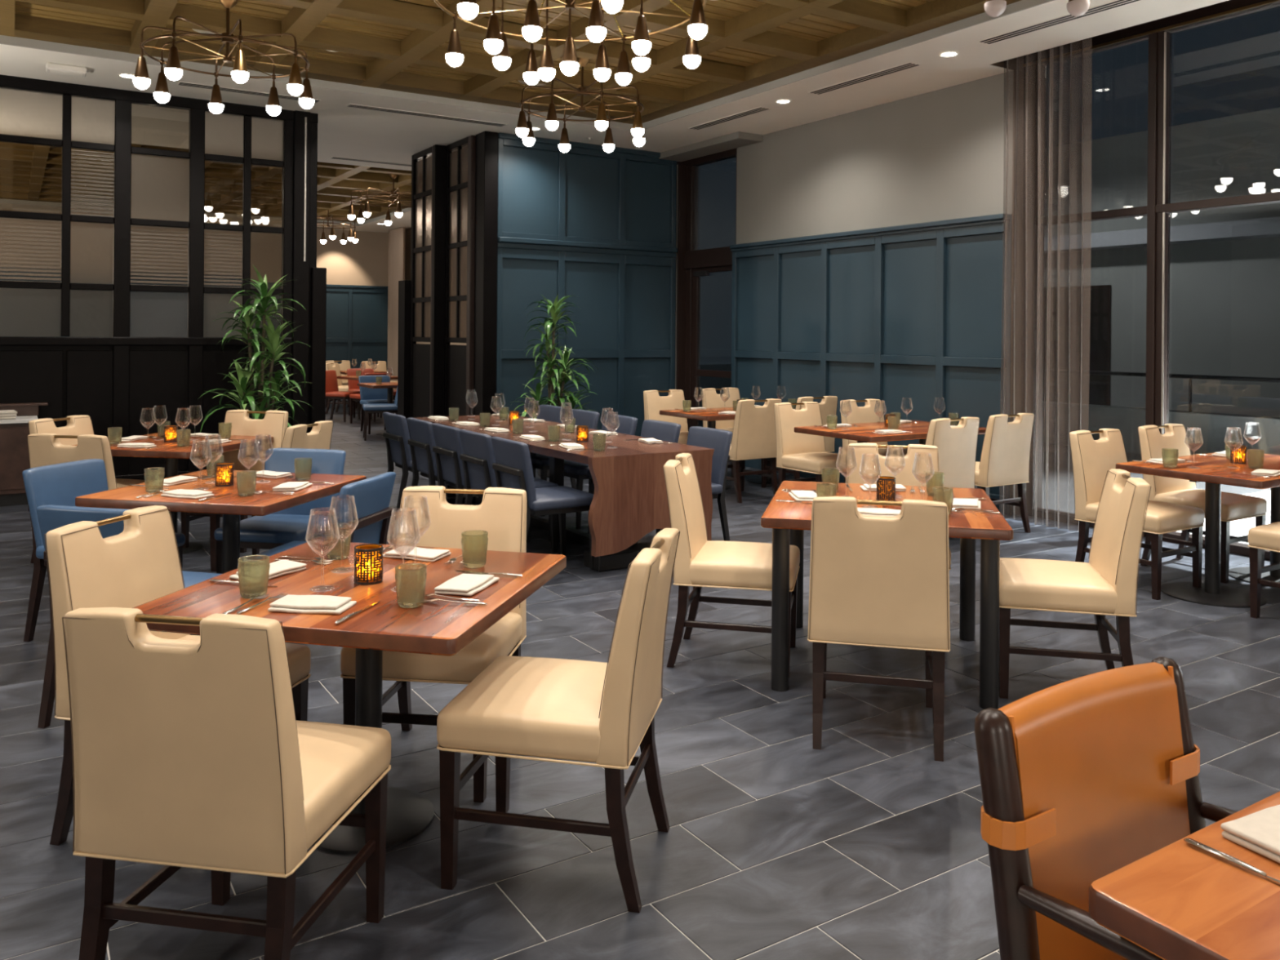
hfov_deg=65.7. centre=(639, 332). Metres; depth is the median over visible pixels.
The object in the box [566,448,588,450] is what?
table knife
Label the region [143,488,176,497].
fork
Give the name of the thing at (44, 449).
dining chair
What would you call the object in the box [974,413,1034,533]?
dining chair
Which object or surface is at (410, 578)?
tumbler
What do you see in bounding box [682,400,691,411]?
tumbler
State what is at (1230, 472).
fork
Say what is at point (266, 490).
fork
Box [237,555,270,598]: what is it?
tumbler
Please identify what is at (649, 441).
napkin
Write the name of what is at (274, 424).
dining chair
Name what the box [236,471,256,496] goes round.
tumbler
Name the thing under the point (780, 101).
recessed light
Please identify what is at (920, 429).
dining table
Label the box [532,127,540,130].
recessed light
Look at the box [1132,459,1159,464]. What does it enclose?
table knife
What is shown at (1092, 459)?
dining chair
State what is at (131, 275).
wall partition
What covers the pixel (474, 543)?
tumbler
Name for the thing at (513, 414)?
candle holder
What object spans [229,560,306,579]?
napkin
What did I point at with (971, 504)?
napkin
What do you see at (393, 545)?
table knife
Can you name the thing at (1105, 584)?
dining chair
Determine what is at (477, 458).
chair
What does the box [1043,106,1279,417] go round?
building
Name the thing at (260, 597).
fork
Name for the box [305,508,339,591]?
wine glass
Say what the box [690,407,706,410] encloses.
napkin
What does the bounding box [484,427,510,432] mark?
napkin
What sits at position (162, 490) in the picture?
fork
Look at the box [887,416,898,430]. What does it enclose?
tumbler
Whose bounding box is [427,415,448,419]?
napkin
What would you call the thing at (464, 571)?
table knife
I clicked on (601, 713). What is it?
dining chair
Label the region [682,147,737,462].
door
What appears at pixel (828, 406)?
dining chair
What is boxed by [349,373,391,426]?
chair
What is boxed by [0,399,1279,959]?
floor
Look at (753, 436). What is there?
dining chair
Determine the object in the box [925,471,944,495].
tumbler
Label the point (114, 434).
tumbler
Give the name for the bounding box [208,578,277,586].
table knife
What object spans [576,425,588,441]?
candle holder
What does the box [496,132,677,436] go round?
wall
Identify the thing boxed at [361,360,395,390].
dining chair
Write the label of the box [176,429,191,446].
tumbler
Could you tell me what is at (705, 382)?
ground
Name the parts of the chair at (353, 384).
leg, seat, leg, backrest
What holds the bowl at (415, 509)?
on the wine glass at (415, 509)
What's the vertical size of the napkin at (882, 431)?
0.024 m
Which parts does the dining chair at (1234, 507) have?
leg, handle, backrest, leg, seat, leg, leg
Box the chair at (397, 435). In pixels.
[382,412,462,519]
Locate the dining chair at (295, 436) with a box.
[209,421,333,571]
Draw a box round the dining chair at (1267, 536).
[1248,521,1279,618]
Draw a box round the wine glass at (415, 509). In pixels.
[386,509,420,591]
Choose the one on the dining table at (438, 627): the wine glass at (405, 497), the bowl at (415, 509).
the wine glass at (405, 497)
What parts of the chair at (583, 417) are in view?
seat, seat rail, leg, leg, backrest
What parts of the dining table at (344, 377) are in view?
plate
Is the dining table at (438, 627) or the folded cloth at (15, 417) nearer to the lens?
the dining table at (438, 627)
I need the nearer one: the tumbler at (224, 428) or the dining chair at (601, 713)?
the dining chair at (601, 713)
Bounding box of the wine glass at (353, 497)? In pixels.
[327,497,358,573]
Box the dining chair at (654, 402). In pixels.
[643,389,688,444]
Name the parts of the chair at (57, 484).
leg, backrest, seat, leg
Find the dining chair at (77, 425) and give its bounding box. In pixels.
[27,415,144,563]
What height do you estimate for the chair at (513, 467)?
0.830 m
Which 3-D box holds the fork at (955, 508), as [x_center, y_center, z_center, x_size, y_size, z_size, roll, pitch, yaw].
[1.434,0.769,4.321,0.208,0.010,0.023,0,0,15]
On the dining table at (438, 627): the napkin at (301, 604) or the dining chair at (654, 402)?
the napkin at (301, 604)
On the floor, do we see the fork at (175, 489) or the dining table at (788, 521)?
the dining table at (788, 521)
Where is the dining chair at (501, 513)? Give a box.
[340,485,526,802]
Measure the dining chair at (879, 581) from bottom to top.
0.915 m
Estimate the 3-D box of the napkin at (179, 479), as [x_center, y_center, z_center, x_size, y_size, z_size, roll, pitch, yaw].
[-2.325,0.735,4.935,0.119,0.024,0.205,0,0,17]
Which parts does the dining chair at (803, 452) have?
leg, handle, backrest, seat, leg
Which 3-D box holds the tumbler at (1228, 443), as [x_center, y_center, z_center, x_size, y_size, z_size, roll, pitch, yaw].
[3.722,0.740,6.219,0.091,0.108,0.090,0,0,-41]
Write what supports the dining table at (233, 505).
on the floor
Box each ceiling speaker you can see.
[191,28,221,34]
[518,80,546,85]
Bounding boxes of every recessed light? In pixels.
[118,73,134,78]
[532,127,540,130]
[775,99,791,103]
[938,51,959,57]
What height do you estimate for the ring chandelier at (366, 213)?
0.736 m
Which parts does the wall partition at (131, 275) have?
glass pane, glass pane, glass pane, dado panel, dado panel, glass pane, glass pane, glass pane, glass pane, post, sill rail, rail, dado panel, rail, glass pane, glass pane, glass pane, post, glass pane, dado panel, glass pane, glass pane, dado panel, glass pane, post, post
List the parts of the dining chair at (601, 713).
leg, leg, seat, leg, backrest, leg, handle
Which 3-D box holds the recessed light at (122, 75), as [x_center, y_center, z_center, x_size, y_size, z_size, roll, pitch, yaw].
[-4.490,-2.251,8.687,0.154,0.005,0.154,0,0,-32]
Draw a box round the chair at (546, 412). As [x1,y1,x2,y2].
[536,404,565,478]
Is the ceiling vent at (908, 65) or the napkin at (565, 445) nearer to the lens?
the napkin at (565, 445)
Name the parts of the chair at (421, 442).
leg, rail, backrest, leg, seat rail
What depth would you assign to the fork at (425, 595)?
2.82 m
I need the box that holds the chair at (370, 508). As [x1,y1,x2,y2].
[237,471,395,564]
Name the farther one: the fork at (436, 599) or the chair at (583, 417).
the chair at (583, 417)
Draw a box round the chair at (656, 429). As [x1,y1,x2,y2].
[586,419,680,533]
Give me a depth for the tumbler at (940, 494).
4.23 m
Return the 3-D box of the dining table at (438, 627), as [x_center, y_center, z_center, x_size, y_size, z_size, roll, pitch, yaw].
[-0.833,1.126,3.042,0.975,0.735,0.975,0,0,13]
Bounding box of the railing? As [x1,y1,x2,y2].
[1042,369,1279,455]
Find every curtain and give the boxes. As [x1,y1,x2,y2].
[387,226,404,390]
[999,37,1091,531]
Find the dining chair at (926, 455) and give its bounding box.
[846,442,951,569]
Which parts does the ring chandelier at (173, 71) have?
lamp shade, bulb, bulb, lamp shade, lamp shade, bulb, arm, arm, arm, lamp shade, bulb, arm, stem, arm, bulb, lamp shade, arm, arm, arm, lamp shade, bulb, lamp shade, bulb, lamp shade, bulb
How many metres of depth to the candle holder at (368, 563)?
2.99 m
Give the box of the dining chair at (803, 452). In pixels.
[773,401,847,488]
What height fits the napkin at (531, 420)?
0.024 m
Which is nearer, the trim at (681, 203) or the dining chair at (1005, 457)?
the dining chair at (1005, 457)
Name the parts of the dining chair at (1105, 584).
leg, seat, leg, backrest, leg, handle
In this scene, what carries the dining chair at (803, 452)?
on the floor
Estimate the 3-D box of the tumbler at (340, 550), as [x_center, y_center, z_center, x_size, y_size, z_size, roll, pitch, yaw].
[-1.017,0.702,3.335,0.088,0.108,0.087,0,0,-6]
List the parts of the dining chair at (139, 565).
leg, handle, backrest, seat, leg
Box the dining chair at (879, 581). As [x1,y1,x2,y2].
[807,496,950,761]
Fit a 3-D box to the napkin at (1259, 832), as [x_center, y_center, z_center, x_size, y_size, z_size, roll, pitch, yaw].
[1.024,0.759,1.502,0.236,0.029,0.143,0,0,-24]
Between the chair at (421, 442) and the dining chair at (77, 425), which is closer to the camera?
the dining chair at (77, 425)
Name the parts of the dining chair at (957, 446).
backrest, handle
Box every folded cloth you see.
[0,409,17,414]
[0,413,16,417]
[0,416,16,419]
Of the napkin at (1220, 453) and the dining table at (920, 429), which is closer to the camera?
the napkin at (1220, 453)
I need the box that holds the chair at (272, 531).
[214,448,346,573]
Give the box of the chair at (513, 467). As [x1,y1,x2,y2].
[491,436,594,569]
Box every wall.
[0,208,388,371]
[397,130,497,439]
[404,227,466,345]
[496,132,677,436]
[729,72,1013,515]
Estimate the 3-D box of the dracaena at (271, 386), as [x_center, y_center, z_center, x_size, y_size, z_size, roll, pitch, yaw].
[-3.415,0.431,8.857,0.839,2.083,0.949,0,0,38]
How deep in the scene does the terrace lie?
8.09 m
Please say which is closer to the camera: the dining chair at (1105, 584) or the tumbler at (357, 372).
the dining chair at (1105, 584)
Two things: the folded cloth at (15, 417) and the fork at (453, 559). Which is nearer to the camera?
the fork at (453, 559)
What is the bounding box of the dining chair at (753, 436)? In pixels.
[725,398,782,503]
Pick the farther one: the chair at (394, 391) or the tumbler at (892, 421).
the chair at (394, 391)
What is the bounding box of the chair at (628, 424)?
[564,413,637,528]
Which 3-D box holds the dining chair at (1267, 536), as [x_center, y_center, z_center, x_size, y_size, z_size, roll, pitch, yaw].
[3.625,1.071,5.210,0.503,0.915,0.588,0,0,-32]
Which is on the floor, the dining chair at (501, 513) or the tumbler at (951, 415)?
the dining chair at (501, 513)
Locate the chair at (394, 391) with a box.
[379,390,396,417]
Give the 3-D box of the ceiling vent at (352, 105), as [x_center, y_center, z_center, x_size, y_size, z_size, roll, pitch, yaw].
[-2.163,-2.234,10.188,1.680,0.006,0.130,0,0,-32]
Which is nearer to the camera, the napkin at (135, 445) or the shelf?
the napkin at (135, 445)
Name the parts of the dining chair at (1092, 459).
leg, handle, backrest, seat, leg, leg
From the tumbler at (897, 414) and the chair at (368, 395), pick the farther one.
the chair at (368, 395)
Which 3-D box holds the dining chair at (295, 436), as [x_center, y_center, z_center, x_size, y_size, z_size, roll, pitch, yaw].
[-2.342,1.024,6.318,0.588,0.915,0.503,0,0,13]
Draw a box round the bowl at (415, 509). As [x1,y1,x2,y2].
[386,509,420,555]
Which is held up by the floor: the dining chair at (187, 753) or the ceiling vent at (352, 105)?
the dining chair at (187, 753)
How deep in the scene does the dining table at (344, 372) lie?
18.60 m
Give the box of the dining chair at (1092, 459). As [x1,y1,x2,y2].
[1068,428,1204,599]
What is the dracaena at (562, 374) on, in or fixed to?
on the floor
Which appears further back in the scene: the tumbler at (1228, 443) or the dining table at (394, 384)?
the dining table at (394, 384)
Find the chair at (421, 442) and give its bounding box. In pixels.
[407,417,471,505]
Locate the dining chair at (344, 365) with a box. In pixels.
[325,360,357,408]
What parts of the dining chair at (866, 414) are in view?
leg, handle, backrest, seat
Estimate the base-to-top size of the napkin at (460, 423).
0.024 m
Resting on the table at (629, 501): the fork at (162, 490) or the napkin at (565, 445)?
the napkin at (565, 445)
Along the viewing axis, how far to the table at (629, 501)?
6.32 m
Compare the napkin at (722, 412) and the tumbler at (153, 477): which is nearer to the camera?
the tumbler at (153, 477)
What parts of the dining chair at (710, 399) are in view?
backrest, seat, leg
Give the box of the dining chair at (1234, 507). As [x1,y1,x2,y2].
[1137,423,1266,583]
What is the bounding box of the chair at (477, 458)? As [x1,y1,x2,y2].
[458,429,559,553]
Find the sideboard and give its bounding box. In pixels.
[0,402,48,506]
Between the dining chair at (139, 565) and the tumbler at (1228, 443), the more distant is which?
the tumbler at (1228, 443)
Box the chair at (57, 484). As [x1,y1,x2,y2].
[22,458,185,641]
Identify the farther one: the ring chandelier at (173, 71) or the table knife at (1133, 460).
the ring chandelier at (173, 71)
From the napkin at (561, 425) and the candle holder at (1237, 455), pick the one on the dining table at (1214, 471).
the candle holder at (1237, 455)
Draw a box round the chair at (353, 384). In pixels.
[346,368,378,417]
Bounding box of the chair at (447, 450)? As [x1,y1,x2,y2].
[431,422,465,504]
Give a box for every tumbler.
[107,426,122,444]
[143,467,164,492]
[156,421,170,437]
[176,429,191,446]
[205,454,224,477]
[218,422,231,439]
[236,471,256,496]
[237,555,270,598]
[293,457,311,480]
[324,523,351,559]
[355,370,361,377]
[375,376,382,384]
[395,562,426,608]
[448,408,458,421]
[461,529,488,568]
[480,413,490,426]
[498,407,508,420]
[511,418,523,434]
[547,425,559,441]
[564,417,575,432]
[592,433,606,451]
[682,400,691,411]
[732,400,738,411]
[787,398,796,408]
[816,482,836,497]
[821,467,839,491]
[826,415,837,429]
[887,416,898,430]
[889,412,900,426]
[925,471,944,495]
[932,486,953,514]
[948,413,959,426]
[1161,448,1178,467]
[1225,441,1240,459]
[1247,448,1264,469]
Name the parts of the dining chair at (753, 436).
leg, leg, backrest, handle, leg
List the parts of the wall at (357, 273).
panel, rail, cap rail, panel, rail, panel, rail, rail, panel, panel, rail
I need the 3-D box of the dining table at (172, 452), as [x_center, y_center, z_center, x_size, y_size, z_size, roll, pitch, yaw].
[-3.195,1.107,6.754,0.960,0.735,0.960,0,0,12]
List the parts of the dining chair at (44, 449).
handle, backrest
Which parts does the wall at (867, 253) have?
rail, rail, rail, panel, panel, rail, rail, rail, panel, panel, rail, rail, rail, panel, panel, cap rail, cap moulding, rail, panel, rail, panel, rail, rail, panel, panel, rail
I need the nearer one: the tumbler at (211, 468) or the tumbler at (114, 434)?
the tumbler at (211, 468)
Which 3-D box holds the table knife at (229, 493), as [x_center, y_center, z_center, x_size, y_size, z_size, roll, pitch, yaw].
[-1.933,0.744,4.508,0.013,0.008,0.233,0,0,14]
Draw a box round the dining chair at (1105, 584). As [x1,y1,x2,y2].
[998,468,1151,698]
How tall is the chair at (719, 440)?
0.830 m
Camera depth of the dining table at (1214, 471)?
5.75 m
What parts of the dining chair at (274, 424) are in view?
leg, leg, backrest, handle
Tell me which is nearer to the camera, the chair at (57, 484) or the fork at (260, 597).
the fork at (260, 597)
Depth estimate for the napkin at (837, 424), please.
8.19 m
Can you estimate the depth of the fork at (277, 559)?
3.25 m
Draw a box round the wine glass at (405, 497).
[400,497,431,563]
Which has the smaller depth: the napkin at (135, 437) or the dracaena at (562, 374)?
the napkin at (135, 437)
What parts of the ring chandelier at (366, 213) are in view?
bulb, lamp shade, lamp shade, bulb, lamp shade, bulb, arm, arm, arm, lamp shade, bulb, stem, bulb, lamp shade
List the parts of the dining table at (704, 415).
plate, plate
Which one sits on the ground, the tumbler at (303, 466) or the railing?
the railing
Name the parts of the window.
sill, glass pane, glass pane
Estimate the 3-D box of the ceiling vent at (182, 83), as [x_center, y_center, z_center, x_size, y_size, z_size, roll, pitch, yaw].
[-3.632,-2.246,9.256,1.250,0.006,0.130,0,0,-32]
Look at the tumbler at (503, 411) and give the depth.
8.58 m
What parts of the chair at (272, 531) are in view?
leg, seat, seat rail, backrest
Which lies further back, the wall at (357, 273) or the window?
the wall at (357, 273)
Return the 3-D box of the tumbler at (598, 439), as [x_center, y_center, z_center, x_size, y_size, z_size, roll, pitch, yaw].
[-0.263,0.708,6.422,0.088,0.108,0.087,0,0,31]
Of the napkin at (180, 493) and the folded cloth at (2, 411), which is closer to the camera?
the napkin at (180, 493)
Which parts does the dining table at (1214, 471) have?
plate, plate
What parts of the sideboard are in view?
door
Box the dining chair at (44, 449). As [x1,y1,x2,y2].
[26,433,169,596]
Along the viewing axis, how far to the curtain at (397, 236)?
21.30 m
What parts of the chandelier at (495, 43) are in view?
lamp shade, bulb, bulb, lamp shade, lamp shade, bulb, lamp shade, bulb, drop rod, lamp shade, bulb, bulb, lamp shade, lamp shade, bulb, drop rod, bulb, lamp shade, drop rod, lamp shade, bulb, lamp shade, bulb, bulb, lamp shade, bulb, lamp shade, lamp shade, bulb, bulb, drop rod, lamp shade, bulb, lamp shade, bulb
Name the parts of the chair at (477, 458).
leg, rail, backrest, seat rail, leg, leg, seat, leg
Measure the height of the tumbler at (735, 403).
0.108 m
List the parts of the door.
glass pane, rail, rail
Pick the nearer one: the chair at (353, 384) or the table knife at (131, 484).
the table knife at (131, 484)
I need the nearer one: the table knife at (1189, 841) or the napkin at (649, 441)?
the table knife at (1189, 841)
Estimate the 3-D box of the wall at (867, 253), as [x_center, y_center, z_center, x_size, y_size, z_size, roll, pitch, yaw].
[2.229,-0.342,9.941,0.485,3.720,3.740,0,0,-32]
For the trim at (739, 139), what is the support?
attached to the wall at (867, 253)
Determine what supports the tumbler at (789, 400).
on the dining table at (704, 415)
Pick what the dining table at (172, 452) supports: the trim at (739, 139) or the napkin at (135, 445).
the napkin at (135, 445)
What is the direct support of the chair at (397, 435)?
on the floor
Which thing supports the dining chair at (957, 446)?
on the floor
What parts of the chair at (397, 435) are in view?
leg, rail, backrest, leg, seat rail, seat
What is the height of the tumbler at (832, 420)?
0.108 m
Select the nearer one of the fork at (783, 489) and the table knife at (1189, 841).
the table knife at (1189, 841)
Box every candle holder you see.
[164,425,177,442]
[214,462,234,486]
[354,543,382,585]
[508,410,519,424]
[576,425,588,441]
[876,475,895,501]
[884,413,895,427]
[1230,444,1246,464]
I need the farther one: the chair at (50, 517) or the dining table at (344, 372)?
the dining table at (344, 372)
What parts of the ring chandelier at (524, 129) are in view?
lamp shade, bulb, lamp shade, bulb, arm, arm, lamp shade, bulb, lamp shade, bulb, arm, arm, stem, arm, arm, lamp shade, bulb, lamp shade, bulb, arm, arm, lamp shade, bulb, bulb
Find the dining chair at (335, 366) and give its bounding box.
[325,362,357,414]
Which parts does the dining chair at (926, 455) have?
handle, backrest, seat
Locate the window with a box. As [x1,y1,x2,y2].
[1021,0,1279,559]
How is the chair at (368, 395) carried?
on the floor
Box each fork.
[135,489,165,497]
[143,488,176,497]
[178,475,213,478]
[222,593,268,613]
[235,592,287,613]
[254,491,293,494]
[255,489,294,493]
[274,558,332,564]
[279,555,335,561]
[423,598,487,604]
[424,593,479,601]
[444,555,462,564]
[782,488,816,491]
[951,507,994,511]
[951,509,999,513]
[1230,471,1270,477]
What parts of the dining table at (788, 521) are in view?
leg, leg, leg, leg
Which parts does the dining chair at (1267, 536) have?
leg, seat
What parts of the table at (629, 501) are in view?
leg, leg, leg, leg, leg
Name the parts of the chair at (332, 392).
backrest, leg, seat rail, seat, leg, leg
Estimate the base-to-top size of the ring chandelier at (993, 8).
0.736 m
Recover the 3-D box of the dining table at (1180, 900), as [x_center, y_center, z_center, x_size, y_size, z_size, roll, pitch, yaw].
[1.413,1.144,1.305,1.260,0.735,0.990,0,0,-32]
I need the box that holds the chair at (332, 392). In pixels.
[325,369,359,422]
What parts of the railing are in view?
handrail, post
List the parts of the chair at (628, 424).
seat rail, seat, leg, backrest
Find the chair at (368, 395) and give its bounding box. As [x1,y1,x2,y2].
[358,375,397,434]
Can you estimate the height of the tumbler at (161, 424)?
0.108 m
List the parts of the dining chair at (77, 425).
leg, backrest, handle, seat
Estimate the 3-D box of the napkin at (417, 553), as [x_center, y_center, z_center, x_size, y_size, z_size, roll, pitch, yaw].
[-0.760,0.748,3.368,0.205,0.024,0.119,0,0,20]
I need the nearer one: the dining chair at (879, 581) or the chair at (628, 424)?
the dining chair at (879, 581)
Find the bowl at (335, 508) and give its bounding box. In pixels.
[305,508,339,555]
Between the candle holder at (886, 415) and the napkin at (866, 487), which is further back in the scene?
the candle holder at (886, 415)
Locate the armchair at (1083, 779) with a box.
[973,656,1237,959]
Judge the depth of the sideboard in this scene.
8.35 m
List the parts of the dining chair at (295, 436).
leg, leg, backrest, handle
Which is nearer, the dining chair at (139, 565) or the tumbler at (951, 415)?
the dining chair at (139, 565)
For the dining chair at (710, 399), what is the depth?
10.59 m
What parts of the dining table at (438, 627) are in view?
plate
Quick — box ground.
[698,364,1270,513]
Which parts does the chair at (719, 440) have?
backrest, seat rail, seat, leg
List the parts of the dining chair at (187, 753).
leg, handle, backrest, leg, leg, seat, leg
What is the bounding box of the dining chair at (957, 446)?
[924,417,980,542]
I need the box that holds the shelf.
[0,402,48,406]
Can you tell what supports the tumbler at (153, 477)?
on the dining table at (233, 505)
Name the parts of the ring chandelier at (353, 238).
lamp shade, lamp shade, lamp shade, bulb, lamp shade, lamp shade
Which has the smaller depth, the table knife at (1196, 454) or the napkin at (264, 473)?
the napkin at (264, 473)
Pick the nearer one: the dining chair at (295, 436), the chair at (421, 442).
the dining chair at (295, 436)
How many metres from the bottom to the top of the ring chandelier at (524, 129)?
0.736 m
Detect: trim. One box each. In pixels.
[659,131,762,161]
[675,161,686,398]
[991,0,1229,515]
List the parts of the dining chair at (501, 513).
leg, leg, seat, backrest, handle, leg, leg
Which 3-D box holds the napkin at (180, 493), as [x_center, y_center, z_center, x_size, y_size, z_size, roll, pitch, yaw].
[-2.076,0.737,4.547,0.205,0.024,0.119,0,0,21]
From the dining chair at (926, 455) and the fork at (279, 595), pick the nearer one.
the fork at (279, 595)
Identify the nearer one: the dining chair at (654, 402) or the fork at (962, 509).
the fork at (962, 509)
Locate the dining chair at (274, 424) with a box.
[181,409,288,552]
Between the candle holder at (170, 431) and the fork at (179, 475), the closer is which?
the fork at (179, 475)
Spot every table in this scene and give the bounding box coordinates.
[71,432,273,554]
[75,469,366,635]
[132,540,566,853]
[337,375,397,421]
[339,370,387,410]
[357,382,397,435]
[414,414,714,572]
[659,407,778,489]
[760,480,1013,709]
[794,420,986,444]
[1088,791,1279,959]
[1115,452,1279,608]
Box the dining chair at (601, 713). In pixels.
[436,528,679,913]
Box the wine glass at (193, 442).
[190,441,212,489]
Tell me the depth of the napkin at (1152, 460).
6.03 m
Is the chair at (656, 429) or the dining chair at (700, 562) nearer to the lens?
the dining chair at (700, 562)
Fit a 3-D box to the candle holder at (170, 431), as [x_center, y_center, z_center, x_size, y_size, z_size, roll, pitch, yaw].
[-3.196,0.686,6.752,0.085,0.107,0.085,0,0,-41]
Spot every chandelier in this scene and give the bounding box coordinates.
[133,0,314,115]
[316,209,357,244]
[347,173,411,226]
[433,0,707,85]
[515,57,644,152]
[984,0,1089,17]
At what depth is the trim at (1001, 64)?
8.29 m
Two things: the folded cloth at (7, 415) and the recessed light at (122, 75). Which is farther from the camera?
the recessed light at (122, 75)
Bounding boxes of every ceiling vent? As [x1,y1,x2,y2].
[177,81,320,102]
[330,156,411,166]
[346,103,506,126]
[688,106,770,129]
[808,62,921,94]
[977,0,1141,44]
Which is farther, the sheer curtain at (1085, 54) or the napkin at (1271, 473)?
the sheer curtain at (1085, 54)
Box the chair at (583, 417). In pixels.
[530,408,599,516]
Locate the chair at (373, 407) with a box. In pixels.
[362,388,397,440]
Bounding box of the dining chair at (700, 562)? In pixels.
[662,453,799,677]
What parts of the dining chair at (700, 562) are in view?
leg, backrest, leg, seat, leg, leg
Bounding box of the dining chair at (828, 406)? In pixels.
[760,395,838,488]
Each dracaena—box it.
[200,265,313,432]
[511,294,598,477]
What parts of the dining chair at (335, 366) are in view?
leg, backrest, leg, seat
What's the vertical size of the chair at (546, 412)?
0.830 m
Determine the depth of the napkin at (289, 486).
4.75 m
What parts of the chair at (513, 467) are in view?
leg, rail, backrest, leg, seat rail, leg, seat, leg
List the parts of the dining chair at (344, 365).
backrest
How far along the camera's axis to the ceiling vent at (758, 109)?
10.17 m
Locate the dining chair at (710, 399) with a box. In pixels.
[701,387,740,477]
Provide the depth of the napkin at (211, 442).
6.63 m
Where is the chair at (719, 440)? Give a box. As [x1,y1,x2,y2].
[635,426,733,543]
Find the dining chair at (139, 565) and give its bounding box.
[44,505,311,845]
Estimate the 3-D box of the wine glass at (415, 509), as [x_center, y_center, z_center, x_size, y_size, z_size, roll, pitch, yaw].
[-0.700,0.641,2.935,0.097,0.236,0.097,0,0,22]
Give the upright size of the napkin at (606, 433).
0.024 m
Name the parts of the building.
door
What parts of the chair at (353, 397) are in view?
leg, seat, leg, backrest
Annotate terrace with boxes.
[1177,490,1270,543]
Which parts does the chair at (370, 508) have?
seat, leg, backrest, rail, leg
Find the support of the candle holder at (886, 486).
on the dining table at (788, 521)
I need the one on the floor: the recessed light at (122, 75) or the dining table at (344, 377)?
the dining table at (344, 377)
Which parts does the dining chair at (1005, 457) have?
seat, leg, backrest, handle, leg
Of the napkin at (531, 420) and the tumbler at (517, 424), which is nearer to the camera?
the tumbler at (517, 424)
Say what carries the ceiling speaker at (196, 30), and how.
attached to the ceiling
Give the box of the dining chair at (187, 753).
[62,607,391,959]
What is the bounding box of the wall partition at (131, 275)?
[0,74,326,479]
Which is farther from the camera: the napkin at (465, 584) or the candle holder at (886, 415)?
the candle holder at (886, 415)
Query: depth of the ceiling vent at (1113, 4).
6.99 m
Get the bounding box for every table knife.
[129,484,165,488]
[197,493,231,501]
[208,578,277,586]
[309,481,333,484]
[334,600,380,624]
[382,544,395,551]
[455,570,522,577]
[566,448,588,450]
[775,499,812,503]
[952,497,986,499]
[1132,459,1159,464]
[1183,837,1279,884]
[1195,453,1226,457]
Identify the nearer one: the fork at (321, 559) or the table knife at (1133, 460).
the fork at (321, 559)
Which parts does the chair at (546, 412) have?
backrest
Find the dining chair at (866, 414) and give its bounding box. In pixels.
[840,398,907,483]
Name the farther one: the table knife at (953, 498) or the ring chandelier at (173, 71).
the ring chandelier at (173, 71)
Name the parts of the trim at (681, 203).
corner post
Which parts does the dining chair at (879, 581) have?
leg, leg, backrest, handle, leg, leg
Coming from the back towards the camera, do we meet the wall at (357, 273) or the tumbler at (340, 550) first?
the wall at (357, 273)
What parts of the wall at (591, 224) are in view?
panel, rail, panel, rail, panel, rail, rail, cornice, ledge moulding, panel, panel, panel, rail, rail, rail, rail, panel, panel, rail, panel, rail, rail, rail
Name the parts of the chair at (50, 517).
rail, leg, backrest, seat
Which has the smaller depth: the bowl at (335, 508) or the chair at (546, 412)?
the bowl at (335, 508)
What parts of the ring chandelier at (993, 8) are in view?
bulb, bulb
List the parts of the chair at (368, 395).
leg, leg, backrest, seat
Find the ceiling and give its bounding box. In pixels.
[0,0,1228,232]
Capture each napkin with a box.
[116,442,156,448]
[121,435,147,441]
[160,488,214,498]
[163,475,197,486]
[190,432,219,438]
[197,439,231,444]
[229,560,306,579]
[256,470,292,479]
[267,595,356,614]
[272,481,312,491]
[382,546,451,562]
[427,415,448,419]
[434,573,499,595]
[454,421,479,426]
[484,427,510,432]
[519,435,545,439]
[523,417,545,422]
[556,424,577,428]
[558,442,584,448]
[588,430,617,435]
[638,437,663,444]
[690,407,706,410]
[718,411,735,414]
[788,490,817,502]
[823,423,852,427]
[857,507,901,515]
[859,484,906,491]
[875,429,905,433]
[899,419,911,424]
[952,497,981,509]
[1146,457,1185,464]
[1211,450,1226,457]
[1220,804,1279,862]
[1250,468,1279,476]
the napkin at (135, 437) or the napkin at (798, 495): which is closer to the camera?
the napkin at (798, 495)
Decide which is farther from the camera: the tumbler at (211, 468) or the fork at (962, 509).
the tumbler at (211, 468)
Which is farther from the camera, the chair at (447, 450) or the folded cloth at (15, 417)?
the folded cloth at (15, 417)
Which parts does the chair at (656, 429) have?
seat, leg, backrest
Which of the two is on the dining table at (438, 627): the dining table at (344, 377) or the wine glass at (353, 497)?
the wine glass at (353, 497)
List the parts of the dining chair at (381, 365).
backrest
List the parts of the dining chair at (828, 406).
leg, leg, backrest, handle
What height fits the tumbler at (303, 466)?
0.108 m
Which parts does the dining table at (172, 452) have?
plate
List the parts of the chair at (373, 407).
leg, leg, seat, seat rail, backrest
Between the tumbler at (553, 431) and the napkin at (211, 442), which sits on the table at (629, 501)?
the tumbler at (553, 431)
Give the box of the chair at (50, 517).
[36,505,222,728]

